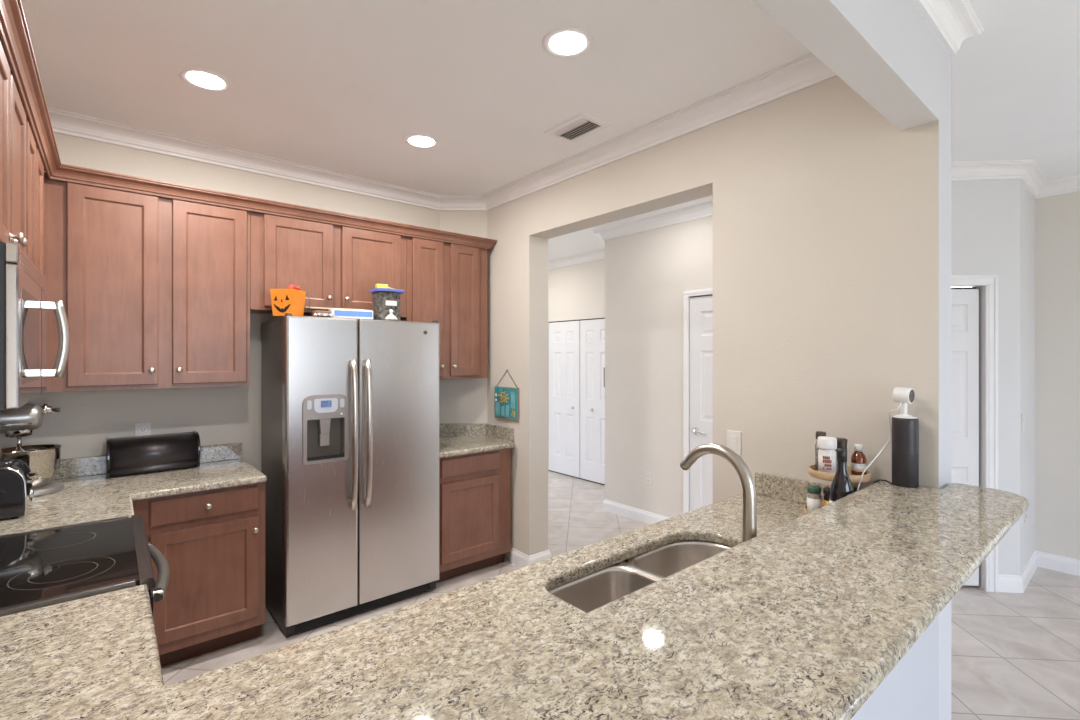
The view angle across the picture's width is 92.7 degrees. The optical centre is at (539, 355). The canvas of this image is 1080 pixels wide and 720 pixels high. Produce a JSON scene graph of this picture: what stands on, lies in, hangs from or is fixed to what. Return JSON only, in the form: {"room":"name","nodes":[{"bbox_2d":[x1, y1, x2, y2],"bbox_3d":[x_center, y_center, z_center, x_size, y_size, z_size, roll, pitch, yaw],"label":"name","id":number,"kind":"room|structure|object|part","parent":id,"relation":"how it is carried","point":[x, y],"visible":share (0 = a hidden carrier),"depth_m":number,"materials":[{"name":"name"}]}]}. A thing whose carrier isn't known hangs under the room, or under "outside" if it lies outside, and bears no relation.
{"room":"kitchen","nodes":[
{"label":"kitchen","id":0,"kind":"room"},
{"bbox_2d":[0,132,486,471],"bbox_3d":[-1.565,0.145,3.368,3.044,2.790,0.366,0,0,-40],"label":"wall","id":1,"kind":"structure","parent":0,"point":[223,414],"depth_m":3.10,"materials":[{"name":"beige paint"}]},
{"bbox_2d":[135,423,150,435],"bbox_3d":[-2.228,0.435,2.889,0.072,0.116,0.009,0,0,-40],"label":"wall outlet","id":2,"kind":"object","parent":1,"relation":"attached to","point":[141,429],"visible":0.63,"depth_m":2.89,"materials":[{"name":"white plastic"}]},
{"bbox_2d":[139,427,146,431],"bbox_3d":[-2.227,0.413,2.888,0.032,0.028,0.003,0,0,-40],"label":"receptacle","id":3,"kind":"object","parent":2,"relation":"attached to","point":[141,429],"depth_m":2.89,"materials":[{"name":"white plastic"}]},
{"bbox_2d":[51,442,241,479],"bbox_3d":[-1.969,0.586,2.410,1.192,0.098,1.073,0,0,-40],"label":"backsplash","id":4,"kind":"structure","parent":1,"relation":"attached to","point":[93,465],"depth_m":2.75,"materials":[{"name":"stone"}]},
{"bbox_2d":[44,172,249,391],"bbox_3d":[-2.083,-0.345,2.774,0.873,1.030,0.366,0,0,-40],"label":"upper cabinet","id":5,"kind":"object","parent":1,"relation":"attached to","point":[154,291],"visible":0.96,"depth_m":2.63,"materials":[{"name":"brown wood"}]},
{"bbox_3d":[-2.114,-0.339,2.559,0.349,0.974,0.019,0,0,-40],"label":"door","id":6,"kind":"part","parent":5,"relation":"part of","materials":[{"name":"brown wood"}]},
{"bbox_3d":[-1.802,-0.339,2.821,0.345,0.974,0.019,0,0,-40],"label":"door","id":7,"kind":"part","parent":5,"relation":"part of","materials":[{"name":"brown wood"}]},
{"bbox_2d":[250,211,405,317],"bbox_3d":[-1.379,-0.564,3.363,0.958,0.592,0.366,0,0,-40],"label":"upper cabinet","id":8,"kind":"object","parent":1,"relation":"attached to","point":[337,266],"visible":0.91,"depth_m":3.19,"materials":[{"name":"brown wood"}]},
{"bbox_3d":[-1.452,-0.558,3.113,0.389,0.536,0.019,0,0,-40],"label":"door","id":9,"kind":"part","parent":8,"relation":"part of","materials":[{"name":"brown wood"}]},
{"bbox_3d":[-1.108,-0.558,3.401,0.395,0.536,0.019,0,0,-40],"label":"door","id":10,"kind":"part","parent":8,"relation":"part of","materials":[{"name":"brown wood"}]},
{"bbox_2d":[400,236,486,378],"bbox_3d":[-0.752,-0.345,3.886,0.671,1.030,0.364,0,0,-40],"label":"upper cabinet","id":11,"kind":"object","parent":1,"relation":"attached to","point":[446,283],"visible":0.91,"depth_m":3.78,"materials":[{"name":"brown wood"}]},
{"bbox_2d":[0,0,496,249],"bbox_3d":[-0.874,-0.860,2.652,2.536,0.068,1.670,0,0,-40],"label":"crown molding","id":12,"kind":"structure","parent":11,"relation":"attached to","point":[15,39],"depth_m":2.52,"materials":[{"name":"brown wood"}]},
{"bbox_3d":[-0.796,-0.339,3.663,0.242,0.974,0.019,0,0,-40],"label":"door","id":13,"kind":"part","parent":11,"relation":"part of","materials":[{"name":"brown wood"}]},
{"bbox_3d":[-0.560,-0.339,3.860,0.247,0.974,0.019,0,0,-40],"label":"door","id":14,"kind":"part","parent":11,"relation":"part of","materials":[{"name":"brown wood"}]},
{"bbox_2d":[439,424,513,441],"bbox_3d":[-0.621,0.586,3.962,0.873,0.098,0.271,0,0,3],"label":"backsplash","id":15,"kind":"structure","parent":1,"relation":"attached to","point":[489,430],"depth_m":4.07,"materials":[{"name":"stone"}]},
{"bbox_2d":[375,284,387,287],"bbox_3d":[-0.993,-0.435,3.230,0.073,0.030,0.037,0,0,-40],"label":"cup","id":16,"kind":"object","parent":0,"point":[376,285],"depth_m":3.21,"materials":[{"name":"plastic"}]},
{"bbox_2d":[21,0,1079,260],"bbox_3d":[1.304,-1.310,3.341,7.710,0.120,11.750,0,0,-40],"label":"ceiling","id":17,"kind":"structure","parent":0,"point":[333,85],"depth_m":2.27,"materials":[{"name":"paint"}]},
{"bbox_2d":[178,67,232,91],"bbox_3d":[-1.513,-1.247,2.333,0.208,0.006,0.208,0,0,-40],"label":"recessed light","id":18,"kind":"object","parent":17,"relation":"in","point":[204,79],"visible":1,"depth_m":2.32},
{"bbox_2d":[403,133,439,148],"bbox_3d":[-0.688,-1.247,2.997,0.208,0.006,0.208,0,0,-40],"label":"recessed light","id":19,"kind":"object","parent":17,"relation":"in","point":[417,140],"visible":1,"depth_m":2.99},
{"bbox_2d":[542,26,593,58],"bbox_3d":[0.112,-1.247,2.057,0.208,0.006,0.208,0,0,-40],"label":"recessed light","id":20,"kind":"object","parent":17,"relation":"in","point":[568,42],"visible":1,"depth_m":2.05,"materials":[{"name":"glass"}]},
{"bbox_2d":[544,113,609,143],"bbox_3d":[0.202,-1.244,2.836,0.214,0.012,0.300,0,0,-40],"label":"ceiling vent","id":21,"kind":"object","parent":17,"relation":"in","point":[581,126],"visible":1,"depth_m":2.82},
{"bbox_2d":[548,258,604,470],"bbox_3d":[-0.050,0.145,7.164,0.120,2.790,3.750,0,0,-40],"label":"wall","id":22,"kind":"structure","parent":0,"point":[576,291],"depth_m":6.46,"materials":[{"name":"paint"}]},
{"bbox_2d":[549,318,604,484],"bbox_3d":[0.513,0.540,6.454,0.128,2.000,1.240,0,0,-40],"label":"door","id":23,"kind":"structure","parent":22,"relation":"in","point":[576,347],"depth_m":6.47,"materials":[{"name":"white wood"}]},
{"bbox_2d":[161,471,1079,719],"bbox_3d":[1.304,1.590,3.341,7.710,0.100,11.750,0,0,-40],"label":"floor","id":24,"kind":"structure","parent":0,"point":[1015,656],"depth_m":2.86,"materials":[{"name":"tile"}]},
{"bbox_2d":[0,514,169,620],"bbox_3d":[-1.560,1.000,1.555,0.712,1.040,0.758,0,0,-40],"label":"range","id":25,"kind":"object","parent":24,"relation":"on","point":[56,565],"visible":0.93,"depth_m":1.56,"materials":[{"name":"black glass"}]},
{"bbox_3d":[-1.338,1.007,1.741,0.013,0.665,0.746,0,0,-40],"label":"oven door","id":26,"kind":"part","parent":25,"relation":"part of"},
{"bbox_3d":[-1.163,0.725,1.563,0.032,0.030,0.032,0,0,-40],"label":"handle mount","id":27,"kind":"part","parent":25,"relation":"part of","materials":[{"name":"silver metal"}]},
{"bbox_3d":[-1.309,0.725,1.760,0.064,0.026,0.546,0,0,-40],"label":"handle","id":28,"kind":"part","parent":25,"relation":"part of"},
{"bbox_2d":[132,482,264,666],"bbox_3d":[-1.862,1.106,2.793,0.560,0.868,0.621,0,0,-40],"label":"base cabinet","id":29,"kind":"object","parent":24,"relation":"on","point":[212,542],"visible":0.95,"depth_m":2.60,"materials":[{"name":"brown wood"}]},
{"bbox_3d":[-1.676,0.752,2.594,0.461,0.120,0.019,0,0,-40],"label":"drawer","id":30,"kind":"part","parent":29,"relation":"part of","materials":[{"name":"brown wood"}]},
{"bbox_3d":[-1.676,1.118,2.594,0.461,0.533,0.019,0,0,-40],"label":"door","id":31,"kind":"part","parent":29,"relation":"part of","materials":[{"name":"brown wood"}]},
{"bbox_2d":[262,313,438,635],"bbox_3d":[-1.178,0.654,3.268,0.930,1.772,0.675,0,0,-40],"label":"refrigerator","id":32,"kind":"object","parent":24,"relation":"on","point":[350,406],"visible":1,"depth_m":3.00,"materials":[{"name":"metal"}]},
{"bbox_2d":[270,289,309,316],"bbox_3d":[-1.409,-0.296,2.909,0.148,0.148,0.148,0,0,5],"label":"pail","id":33,"kind":"object","parent":32,"relation":"on","point":[283,301],"visible":0.94,"depth_m":2.84,"materials":[{"name":"orange plastic"}]},
{"bbox_2d":[287,285,299,289],"bbox_3d":[-1.398,-0.385,2.917,0.068,0.041,0.064,0,0,-40],"label":"wrapper","id":34,"kind":"object","parent":33,"relation":"in","point":[289,286],"visible":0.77,"depth_m":2.91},
{"bbox_3d":[-1.238,0.622,2.921,0.392,1.685,0.075,0,0,-40],"label":"freezer door","id":35,"kind":"part","parent":32,"relation":"part of","materials":[{"name":"metal"}]},
{"bbox_2d":[312,310,330,316],"bbox_3d":[-1.282,-0.243,3.015,0.095,0.042,0.070,0,0,-40],"label":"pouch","id":36,"kind":"object","parent":32,"relation":"on","point":[315,311],"visible":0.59,"depth_m":2.99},
{"bbox_2d":[313,313,334,316],"bbox_3d":[-1.230,-0.234,2.942,0.060,0.022,0.105,0,0,36],"label":"crumpled paper","id":37,"kind":"object","parent":32,"relation":"on","point":[317,314],"visible":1,"depth_m":2.92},
{"bbox_3d":[-1.201,0.279,2.890,0.128,0.078,0.006,0,0,-40],"label":"control panel","id":38,"kind":"part","parent":32,"relation":"part of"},
{"bbox_2d":[328,309,372,318],"bbox_3d":[-1.155,-0.249,3.133,0.240,0.054,0.142,0,0,-34],"label":"box","id":39,"kind":"object","parent":32,"relation":"on","point":[339,313],"visible":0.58,"depth_m":3.07,"materials":[{"name":"cardboard"}]},
{"bbox_2d":[304,307,371,310],"bbox_3d":[-1.199,-0.285,3.170,0.490,0.020,0.050,0,0,-40],"label":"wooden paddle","id":40,"kind":"object","parent":39,"relation":"on","point":[317,308],"visible":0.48,"depth_m":3.08,"materials":[{"name":"brown wood"}]},
{"bbox_3d":[-1.314,-0.283,3.073,0.190,0.010,0.050,0,0,-40],"label":"blade","id":41,"kind":"part","parent":40,"relation":"part of","materials":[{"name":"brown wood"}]},
{"bbox_3d":[-1.114,-0.252,3.077,0.220,0.032,0.004,0,0,-34],"label":"panel","id":42,"kind":"part","parent":39,"relation":"part of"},
{"bbox_3d":[-1.071,0.453,2.966,0.032,0.868,0.074,0,0,-40],"label":"handle","id":43,"kind":"part","parent":32,"relation":"part of","materials":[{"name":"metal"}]},
{"bbox_3d":[-1.007,0.453,3.020,0.032,0.868,0.074,0,0,-40],"label":"handle","id":44,"kind":"part","parent":32,"relation":"part of","materials":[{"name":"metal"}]},
{"bbox_2d":[369,288,403,319],"bbox_3d":[-0.972,-0.321,3.265,0.179,0.195,0.160,0,0,-40],"label":"canister","id":45,"kind":"object","parent":32,"relation":"on","point":[383,299],"visible":0.85,"depth_m":3.20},
{"bbox_2d":[375,284,392,288],"bbox_3d":[-0.970,-0.435,3.249,0.133,0.030,0.037,0,0,-40],"label":"scoop","id":46,"kind":"object","parent":45,"relation":"on","point":[376,285],"visible":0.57,"depth_m":3.22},
{"bbox_3d":[-0.972,-0.409,3.265,0.179,0.019,0.160,0,0,-40],"label":"lid","id":47,"kind":"part","parent":45,"relation":"part of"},
{"bbox_2d":[385,309,397,319],"bbox_3d":[-0.918,-0.255,3.177,0.084,0.066,0.057,0,0,-40],"label":"bag","id":48,"kind":"object","parent":32,"relation":"on","point":[390,316],"visible":0.97,"depth_m":3.16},
{"bbox_3d":[-0.879,0.622,3.221,0.532,1.685,0.075,0,0,-40],"label":"door","id":49,"kind":"part","parent":32,"relation":"part of","materials":[{"name":"metal"}]},
{"bbox_2d":[436,448,509,582],"bbox_3d":[-0.630,1.106,3.822,0.596,0.868,0.610,0,0,-40],"label":"base cabinet","id":50,"kind":"object","parent":24,"relation":"on","point":[474,488],"visible":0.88,"depth_m":3.58,"materials":[{"name":"brown wood"}]},
{"bbox_3d":[-0.475,0.752,3.566,0.468,0.120,0.019,0,0,-40],"label":"drawer","id":51,"kind":"part","parent":50,"relation":"part of","materials":[{"name":"brown wood"}]},
{"bbox_3d":[-0.475,1.118,3.566,0.468,0.533,0.019,0,0,-40],"label":"door","id":52,"kind":"part","parent":50,"relation":"part of","materials":[{"name":"brown wood"}]},
{"bbox_2d":[439,424,513,457],"bbox_3d":[-0.612,0.603,3.822,0.639,0.133,0.647,0,0,-40],"label":"countertop","id":53,"kind":"structure","parent":50,"relation":"on","point":[454,439],"depth_m":3.87,"materials":[{"name":"stone"}]},
{"bbox_3d":[0.324,1.106,1.455,2.236,0.868,0.565,0,0,-40],"label":"base cabinet","id":54,"kind":"object","parent":24,"relation":"on","visible":0},
{"bbox_2d":[0,472,829,719],"bbox_3d":[-0.113,0.603,1.494,2.861,0.133,1.188,0,0,-40],"label":"countertop","id":55,"kind":"structure","parent":54,"relation":"on","point":[96,657],"depth_m":1.12,"materials":[{"name":"stone"}]},
{"bbox_2d":[548,540,731,612],"bbox_3d":[0.392,0.772,1.541,0.792,0.203,0.392,0,0,-40],"label":"sink","id":56,"kind":"object","parent":55,"relation":"in","point":[592,591],"visible":0.13,"depth_m":1.62,"materials":[{"name":"metal"}]},
{"bbox_3d":[0.235,0.770,1.410,0.382,0.200,0.392,0,0,-40],"label":"bowl","id":57,"kind":"part","parent":56,"relation":"part of","materials":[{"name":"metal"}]},
{"bbox_3d":[0.539,0.770,1.664,0.408,0.200,0.392,0,0,-40],"label":"bowl","id":58,"kind":"part","parent":56,"relation":"part of","materials":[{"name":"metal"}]},
{"bbox_2d":[680,443,756,542],"bbox_3d":[0.539,0.444,1.508,0.125,0.380,0.251,0,0,-40],"label":"faucet","id":59,"kind":"object","parent":55,"relation":"on","point":[749,520],"visible":0.7,"depth_m":1.42,"materials":[{"name":"silver metal"}]},
{"bbox_2d":[804,464,870,514],"bbox_3d":[1.167,0.539,2.013,0.244,0.192,0.244,0,0,-40],"label":"tray","id":60,"kind":"object","parent":55,"relation":"on","point":[811,469],"visible":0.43,"depth_m":1.96,"materials":[{"name":"brown wood"}]},
{"bbox_2d":[807,485,820,512],"bbox_3d":[1.059,0.564,1.988,0.049,0.121,0.049,0,0,-40],"label":"spice jar","id":61,"kind":"object","parent":60,"relation":"on","point":[814,491],"visible":0.77,"depth_m":1.97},
{"bbox_2d":[815,431,825,470],"bbox_3d":[1.132,0.384,2.075,0.042,0.156,0.042,0,0,-40],"label":"bottle","id":62,"kind":"object","parent":60,"relation":"on","point":[818,433],"visible":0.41,"depth_m":2.07,"materials":[{"name":"clear glass"}]},
{"bbox_2d":[823,487,829,505],"bbox_3d":[1.103,0.564,1.956,0.049,0.121,0.049,0,0,-40],"label":"spice jar","id":63,"kind":"object","parent":60,"relation":"on","point":[826,490],"visible":0.32,"depth_m":1.95,"materials":[{"name":"glass"}]},
{"bbox_2d":[818,436,836,473],"bbox_3d":[1.108,0.388,1.986,0.066,0.148,0.066,0,0,-40],"label":"jar","id":64,"kind":"object","parent":60,"relation":"on","point":[827,445],"visible":0.94,"depth_m":1.96,"materials":[{"name":"white plastic"}]},
{"bbox_2d":[835,438,847,470],"bbox_3d":[1.170,0.391,2.006,0.048,0.141,0.048,0,0,-40],"label":"pepper grinder","id":65,"kind":"object","parent":60,"relation":"on","point":[841,442],"visible":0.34,"depth_m":1.99,"materials":[{"name":"clear glass"}]},
{"bbox_2d":[851,444,865,474],"bbox_3d":[1.241,0.403,2.007,0.052,0.117,0.052,0,0,-40],"label":"bottle","id":66,"kind":"object","parent":60,"relation":"on","point":[858,459],"visible":0.94,"depth_m":1.99,"materials":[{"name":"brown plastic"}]},
{"bbox_2d":[829,448,853,502],"bbox_3d":[1.084,0.485,1.849,0.079,0.300,0.079,0,0,-40],"label":"vinegar bottle","id":67,"kind":"object","parent":55,"relation":"on","point":[841,486],"visible":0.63,"depth_m":1.83,"materials":[{"name":"black glass"}]},
{"bbox_3d":[-2.188,1.106,2.228,0.619,0.868,1.069,0,0,-40],"label":"base cabinet","id":68,"kind":"object","parent":24,"relation":"on","visible":0},
{"bbox_2d":[0,442,266,535],"bbox_3d":[-1.966,0.603,2.414,1.202,0.133,1.073,0,0,-40],"label":"countertop","id":69,"kind":"structure","parent":68,"relation":"on","point":[87,495],"depth_m":2.54,"materials":[{"name":"stone"}]},
{"bbox_2d":[0,459,37,518],"bbox_3d":[-2.196,0.531,2.049,0.274,0.208,0.280,0,0,-40],"label":"toaster","id":70,"kind":"object","parent":69,"relation":"on","point":[17,478],"visible":1,"depth_m":2.00,"materials":[{"name":"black metal"}]},
{"bbox_3d":[-2.116,0.530,1.941,0.246,0.193,0.014,0,0,-40],"label":"panel","id":71,"kind":"part","parent":70,"relation":"part of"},
{"bbox_3d":[-2.287,0.530,2.145,0.246,0.193,0.014,0,0,-40],"label":"panel","id":72,"kind":"part","parent":70,"relation":"part of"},
{"bbox_3d":[-2.062,0.501,2.075,0.034,0.017,0.044,0,0,-40],"label":"lever","id":73,"kind":"part","parent":70,"relation":"part of","materials":[{"name":"silver metal"}]},
{"bbox_3d":[-2.149,0.501,2.179,0.034,0.017,0.044,0,0,-40],"label":"lever","id":74,"kind":"part","parent":70,"relation":"part of","materials":[{"name":"silver metal"}]},
{"bbox_2d":[0,403,63,496],"bbox_3d":[-2.418,0.423,2.332,0.386,0.424,0.228,0,0,-40],"label":"stand mixer","id":75,"kind":"object","parent":69,"relation":"on","point":[20,422],"visible":0.71,"depth_m":2.35,"materials":[{"name":"silver metal"}]},
{"bbox_2d":[0,444,61,488],"bbox_3d":[-2.362,0.516,2.378,0.228,0.178,0.228,0,0,-40],"label":"bowl","id":76,"kind":"object","parent":75,"relation":"on","point":[45,459],"depth_m":2.36,"materials":[{"name":"metal"}]},
{"bbox_3d":[-2.287,0.256,2.431,0.028,0.022,0.022,0,0,-30],"label":"attachment knob","id":77,"kind":"part","parent":75,"relation":"part of","materials":[{"name":"black plastic"}]},
{"bbox_2d":[105,430,200,477],"bbox_3d":[-2.123,0.536,2.833,0.406,0.198,0.178,0,0,-42],"label":"bread box","id":78,"kind":"object","parent":69,"relation":"on","point":[124,456],"visible":1,"depth_m":2.77,"materials":[{"name":"metal"}]},
{"bbox_2d":[605,215,712,517],"bbox_3d":[1.691,0.145,4.539,0.820,2.790,2.270,0,0,-40],"label":"wall","id":79,"kind":"structure","parent":0,"point":[648,273],"depth_m":4.71,"materials":[{"name":"paint"}]},
{"bbox_2d":[603,499,668,524],"bbox_3d":[0.915,1.485,5.176,0.581,0.110,1.528,0,0,-3],"label":"baseboard","id":80,"kind":"structure","parent":79,"relation":"attached to","point":[630,512],"depth_m":4.86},
{"bbox_2d":[645,471,651,484],"bbox_3d":[0.995,1.120,4.725,0.009,0.116,0.072,0,0,-40],"label":"wall outlet","id":81,"kind":"object","parent":79,"relation":"attached to","point":[648,475],"visible":1,"depth_m":4.72,"materials":[{"name":"white plastic"}]},
{"bbox_2d":[683,288,712,512],"bbox_3d":[1.520,0.494,4.106,0.086,2.092,0.855,0,0,-40],"label":"door","id":82,"kind":"structure","parent":79,"relation":"in","point":[701,307],"depth_m":4.33,"materials":[{"name":"white wood"}]},
{"bbox_3d":[1.328,0.635,4.304,0.046,0.062,0.149,0,0,-40],"label":"lever handle","id":83,"kind":"part","parent":82,"relation":"part of","materials":[{"name":"silver metal"}]},
{"bbox_2d":[548,159,1079,268],"bbox_3d":[2.336,-1.203,4.172,1.502,0.095,11.400,0,0,-40],"label":"crown molding","id":84,"kind":"structure","parent":79,"relation":"attached to","point":[1030,172],"depth_m":3.68,"materials":[{"name":"wood"}]},
{"bbox_2d":[487,38,950,719],"bbox_3d":[0.503,0.145,3.129,0.180,2.790,3.147,0,0,-40],"label":"wall","id":85,"kind":"structure","parent":0,"point":[832,220],"depth_m":2.26,"materials":[{"name":"beige paint"}]},
{"bbox_2d":[494,370,518,420],"bbox_3d":[-0.254,0.291,3.875,0.024,0.374,0.300,0,0,-40],"label":"hanging sign","id":86,"kind":"object","parent":85,"relation":"attached to","point":[506,399],"visible":1,"depth_m":3.86,"materials":[{"name":"teal wood"}]},
{"bbox_2d":[496,402,499,414],"bbox_3d":[-0.324,0.402,3.947,0.003,0.095,0.050,0,0,-40],"label":"sign lettering","id":87,"kind":"object","parent":86,"relation":"on","point":[497,403],"depth_m":3.94,"materials":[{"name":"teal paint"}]},
{"bbox_2d":[501,406,503,415],"bbox_3d":[-0.282,0.417,3.897,0.003,0.075,0.035,0,0,-40],"label":"sign lettering","id":88,"kind":"object","parent":86,"relation":"on","point":[502,407],"depth_m":3.90,"materials":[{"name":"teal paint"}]},
{"bbox_3d":[-0.258,0.352,3.872,0.002,0.220,0.284,0,0,-40],"label":"painted panel","id":89,"kind":"part","parent":86,"relation":"part of","materials":[{"name":"teal paint"}]},
{"bbox_2d":[506,405,508,416],"bbox_3d":[-0.244,0.412,3.852,0.003,0.085,0.035,0,0,-40],"label":"sign lettering","id":90,"kind":"object","parent":86,"relation":"on","point":[507,406],"depth_m":3.85,"materials":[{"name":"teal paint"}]},
{"bbox_2d":[511,392,514,408],"bbox_3d":[-0.202,0.327,3.802,0.003,0.125,0.045,0,0,-40],"label":"sign lettering","id":91,"kind":"object","parent":86,"relation":"on","point":[512,393],"depth_m":3.80,"materials":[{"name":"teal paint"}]},
{"bbox_2d":[47,0,983,210],"bbox_3d":[-1.741,-1.203,3.643,3.126,0.095,6.979,0,0,-40],"label":"crown molding","id":92,"kind":"structure","parent":85,"relation":"attached to","point":[806,71],"depth_m":2.86,"materials":[{"name":"wood"}]},
{"bbox_2d":[727,430,740,455],"bbox_3d":[0.930,0.418,2.471,0.010,0.116,0.072,0,0,-40],"label":"light switch","id":93,"kind":"object","parent":85,"relation":"attached to","point":[733,437],"visible":0.77,"depth_m":2.46,"materials":[{"name":"white plastic"}]},
{"bbox_2d":[755,472,829,503],"bbox_3d":[1.177,0.586,2.165,0.021,0.098,0.561,0,0,-40],"label":"backsplash","id":94,"kind":"structure","parent":85,"relation":"attached to","point":[780,487],"depth_m":2.27,"materials":[{"name":"stone"}]},
{"bbox_2d":[752,0,938,130],"bbox_3d":[0.308,-1.053,0.991,2.864,0.395,0.119,0,0,-40],"label":"beam","id":95,"kind":"structure","parent":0,"point":[886,51],"depth_m":1.54,"materials":[{"name":"grey paint"}]},
{"bbox_2d":[851,615,938,719],"bbox_3d":[0.308,1.025,0.991,2.864,1.030,0.119,0,0,-40],"label":"wall","id":96,"kind":"structure","parent":0,"point":[910,691],"depth_m":1.66,"materials":[{"name":"white paint"}]},
{"bbox_2d":[352,479,1028,719],"bbox_3d":[0.418,0.492,0.970,3.002,0.035,0.416,0,0,-40],"label":"bar","id":97,"kind":"object","parent":96,"relation":"on","point":[805,617],"visible":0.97,"depth_m":0.89,"materials":[{"name":"stone"}]},
{"bbox_2d":[892,416,918,487],"bbox_3d":[1.341,0.349,1.892,0.082,0.252,0.082,0,0,-40],"label":"smart speaker","id":98,"kind":"object","parent":97,"relation":"on","point":[905,430],"visible":0.91,"depth_m":1.86},
{"bbox_2d":[892,387,914,416],"bbox_3d":[1.336,0.169,1.892,0.058,0.108,0.057,0,0,-34],"label":"security camera","id":99,"kind":"object","parent":98,"relation":"on","point":[904,395],"visible":1,"depth_m":1.88,"materials":[{"name":"white plastic"}]},
{"bbox_2d":[857,402,901,490],"bbox_3d":[1.243,0.392,1.887,0.186,0.463,0.060,0,0,-18],"label":"cable","id":100,"kind":"object","parent":99,"relation":"attached to","point":[901,402],"visible":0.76,"depth_m":1.90,"materials":[{"name":"plastic"}]},
{"bbox_2d":[951,179,1019,589],"bbox_3d":[2.601,0.145,3.466,1.075,2.790,0.120,0,0,5],"label":"wall","id":101,"kind":"structure","parent":0,"point":[985,214],"depth_m":3.37,"materials":[{"name":"grey paint"}]},
{"bbox_2d":[951,275,997,591],"bbox_3d":[2.613,0.506,3.450,0.756,2.068,0.130,0,0,5],"label":"door","id":102,"kind":"structure","parent":101,"relation":"in","point":[964,300],"depth_m":3.41,"materials":[{"name":"wood"}]},
{"bbox_2d":[1020,180,1034,573],"bbox_3d":[3.393,0.145,3.656,0.783,2.790,0.120,0,0,-40],"label":"wall","id":103,"kind":"structure","parent":0,"point":[1027,201],"depth_m":3.58,"materials":[{"name":"grey paint"}]},
{"bbox_2d":[1021,413,1024,430],"bbox_3d":[3.198,0.440,3.408,0.072,0.116,0.010,0,0,-40],"label":"light switch","id":104,"kind":"object","parent":103,"relation":"attached to","point":[1022,415],"visible":1,"depth_m":3.39,"materials":[{"name":"white plastic"}]},
{"bbox_2d":[1024,510,1026,521],"bbox_3d":[3.282,1.060,3.479,0.072,0.116,0.009,0,0,-40],"label":"wall outlet","id":105,"kind":"object","parent":103,"relation":"attached to","point":[1025,512],"visible":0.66,"depth_m":3.46,"materials":[{"name":"white plastic"}]},
{"bbox_2d":[1035,191,1079,559],"bbox_3d":[5.151,0.145,2.072,0.120,2.790,4.566,0,0,-40],"label":"wall","id":106,"kind":"structure","parent":0,"point":[1057,217],"depth_m":3.70,"materials":[{"name":"beige paint"}]},
{"bbox_2d":[998,551,1079,592],"bbox_3d":[4.774,1.485,1.824,0.778,0.110,4.669,0,0,-40],"label":"baseboard","id":107,"kind":"structure","parent":106,"relation":"attached to","point":[1006,583],"depth_m":3.62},
{"bbox_3d":[-1.726,0.145,5.839,0.120,2.790,3.630,0,0,-40],"label":"wall","id":108,"kind":"structure","parent":0,"visible":0},
{"bbox_2d":[510,548,550,567],"bbox_3d":[-1.456,1.485,5.469,0.212,0.110,4.543,0,0,-40],"label":"baseboard","id":109,"kind":"structure","parent":108,"relation":"attached to","point":[519,559],"depth_m":3.74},
{"bbox_3d":[-0.402,0.145,-0.486,0.120,2.790,7.770,0,0,-40],"label":"wall","id":110,"kind":"structure","parent":0,"visible":0},
{"bbox_2d":[0,41,26,252],"bbox_3d":[-1.653,-0.570,1.394,0.369,0.580,0.740,0,0,-40],"label":"upper cabinet","id":111,"kind":"object","parent":110,"relation":"attached to","point":[12,112],"visible":0.94,"depth_m":1.48,"materials":[{"name":"brown wood"}]},
{"bbox_3d":[-1.422,-0.564,1.346,0.019,0.524,0.340,0,0,-40],"label":"door","id":112,"kind":"part","parent":111,"relation":"part of","materials":[{"name":"brown wood"}]},
{"bbox_3d":[-1.497,-0.340,1.473,0.029,0.029,0.029,0,0,-40],"label":"knob","id":113,"kind":"part","parent":111,"relation":"part of","materials":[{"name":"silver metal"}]},
{"bbox_3d":[-1.660,-0.564,1.630,0.019,0.524,0.340,0,0,-40],"label":"door","id":114,"kind":"part","parent":111,"relation":"part of","materials":[{"name":"brown wood"}]},
{"bbox_3d":[-1.548,-0.340,1.534,0.029,0.029,0.029,0,0,-40],"label":"knob","id":115,"kind":"part","parent":111,"relation":"part of","materials":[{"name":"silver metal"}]},
{"bbox_2d":[0,242,69,410],"bbox_3d":[-1.618,-0.070,1.423,0.458,0.404,0.734,0,0,-40],"label":"microwave","id":116,"kind":"object","parent":111,"relation":"attached to","point":[23,303],"visible":1,"depth_m":1.30,"materials":[{"name":"silver metal"}]},
{"bbox_3d":[-1.446,-0.047,1.449,0.022,0.350,0.552,0,0,-40],"label":"door","id":117,"kind":"part","parent":116,"relation":"part of","materials":[{"name":"metal"}]},
{"bbox_3d":[-1.683,-0.047,1.732,0.022,0.350,0.178,0,0,-40],"label":"control panel","id":118,"kind":"part","parent":116,"relation":"part of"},
{"bbox_3d":[-1.584,-0.163,1.663,0.043,0.026,0.024,0,0,-40],"label":"handle mount","id":119,"kind":"part","parent":116,"relation":"part of","materials":[{"name":"silver metal"}]},
{"bbox_3d":[-1.584,0.054,1.663,0.043,0.026,0.024,0,0,-40],"label":"handle mount","id":120,"kind":"part","parent":116,"relation":"part of","materials":[{"name":"silver metal"}]},
{"bbox_3d":[-1.564,-0.055,1.680,0.045,0.251,0.026,0,0,-40],"label":"handle","id":121,"kind":"part","parent":116,"relation":"part of","materials":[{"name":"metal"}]},
{"bbox_2d":[26,119,43,274],"bbox_3d":[-2.258,-0.345,2.118,0.369,1.030,1.143,0,0,-40],"label":"upper cabinet","id":122,"kind":"object","parent":110,"relation":"attached to","point":[34,166],"visible":0.12,"depth_m":1.97,"materials":[{"name":"brown wood"}]},
{"bbox_3d":[-1.884,-0.339,1.898,0.019,0.974,0.270,0,0,-40],"label":"door","id":123,"kind":"part","parent":122,"relation":"part of","materials":[{"name":"brown wood"}]},
{"bbox_3d":[-2.083,-0.339,2.136,0.019,0.974,0.270,0,0,-40],"label":"door","id":124,"kind":"part","parent":122,"relation":"part of","materials":[{"name":"brown wood"}]}
]}

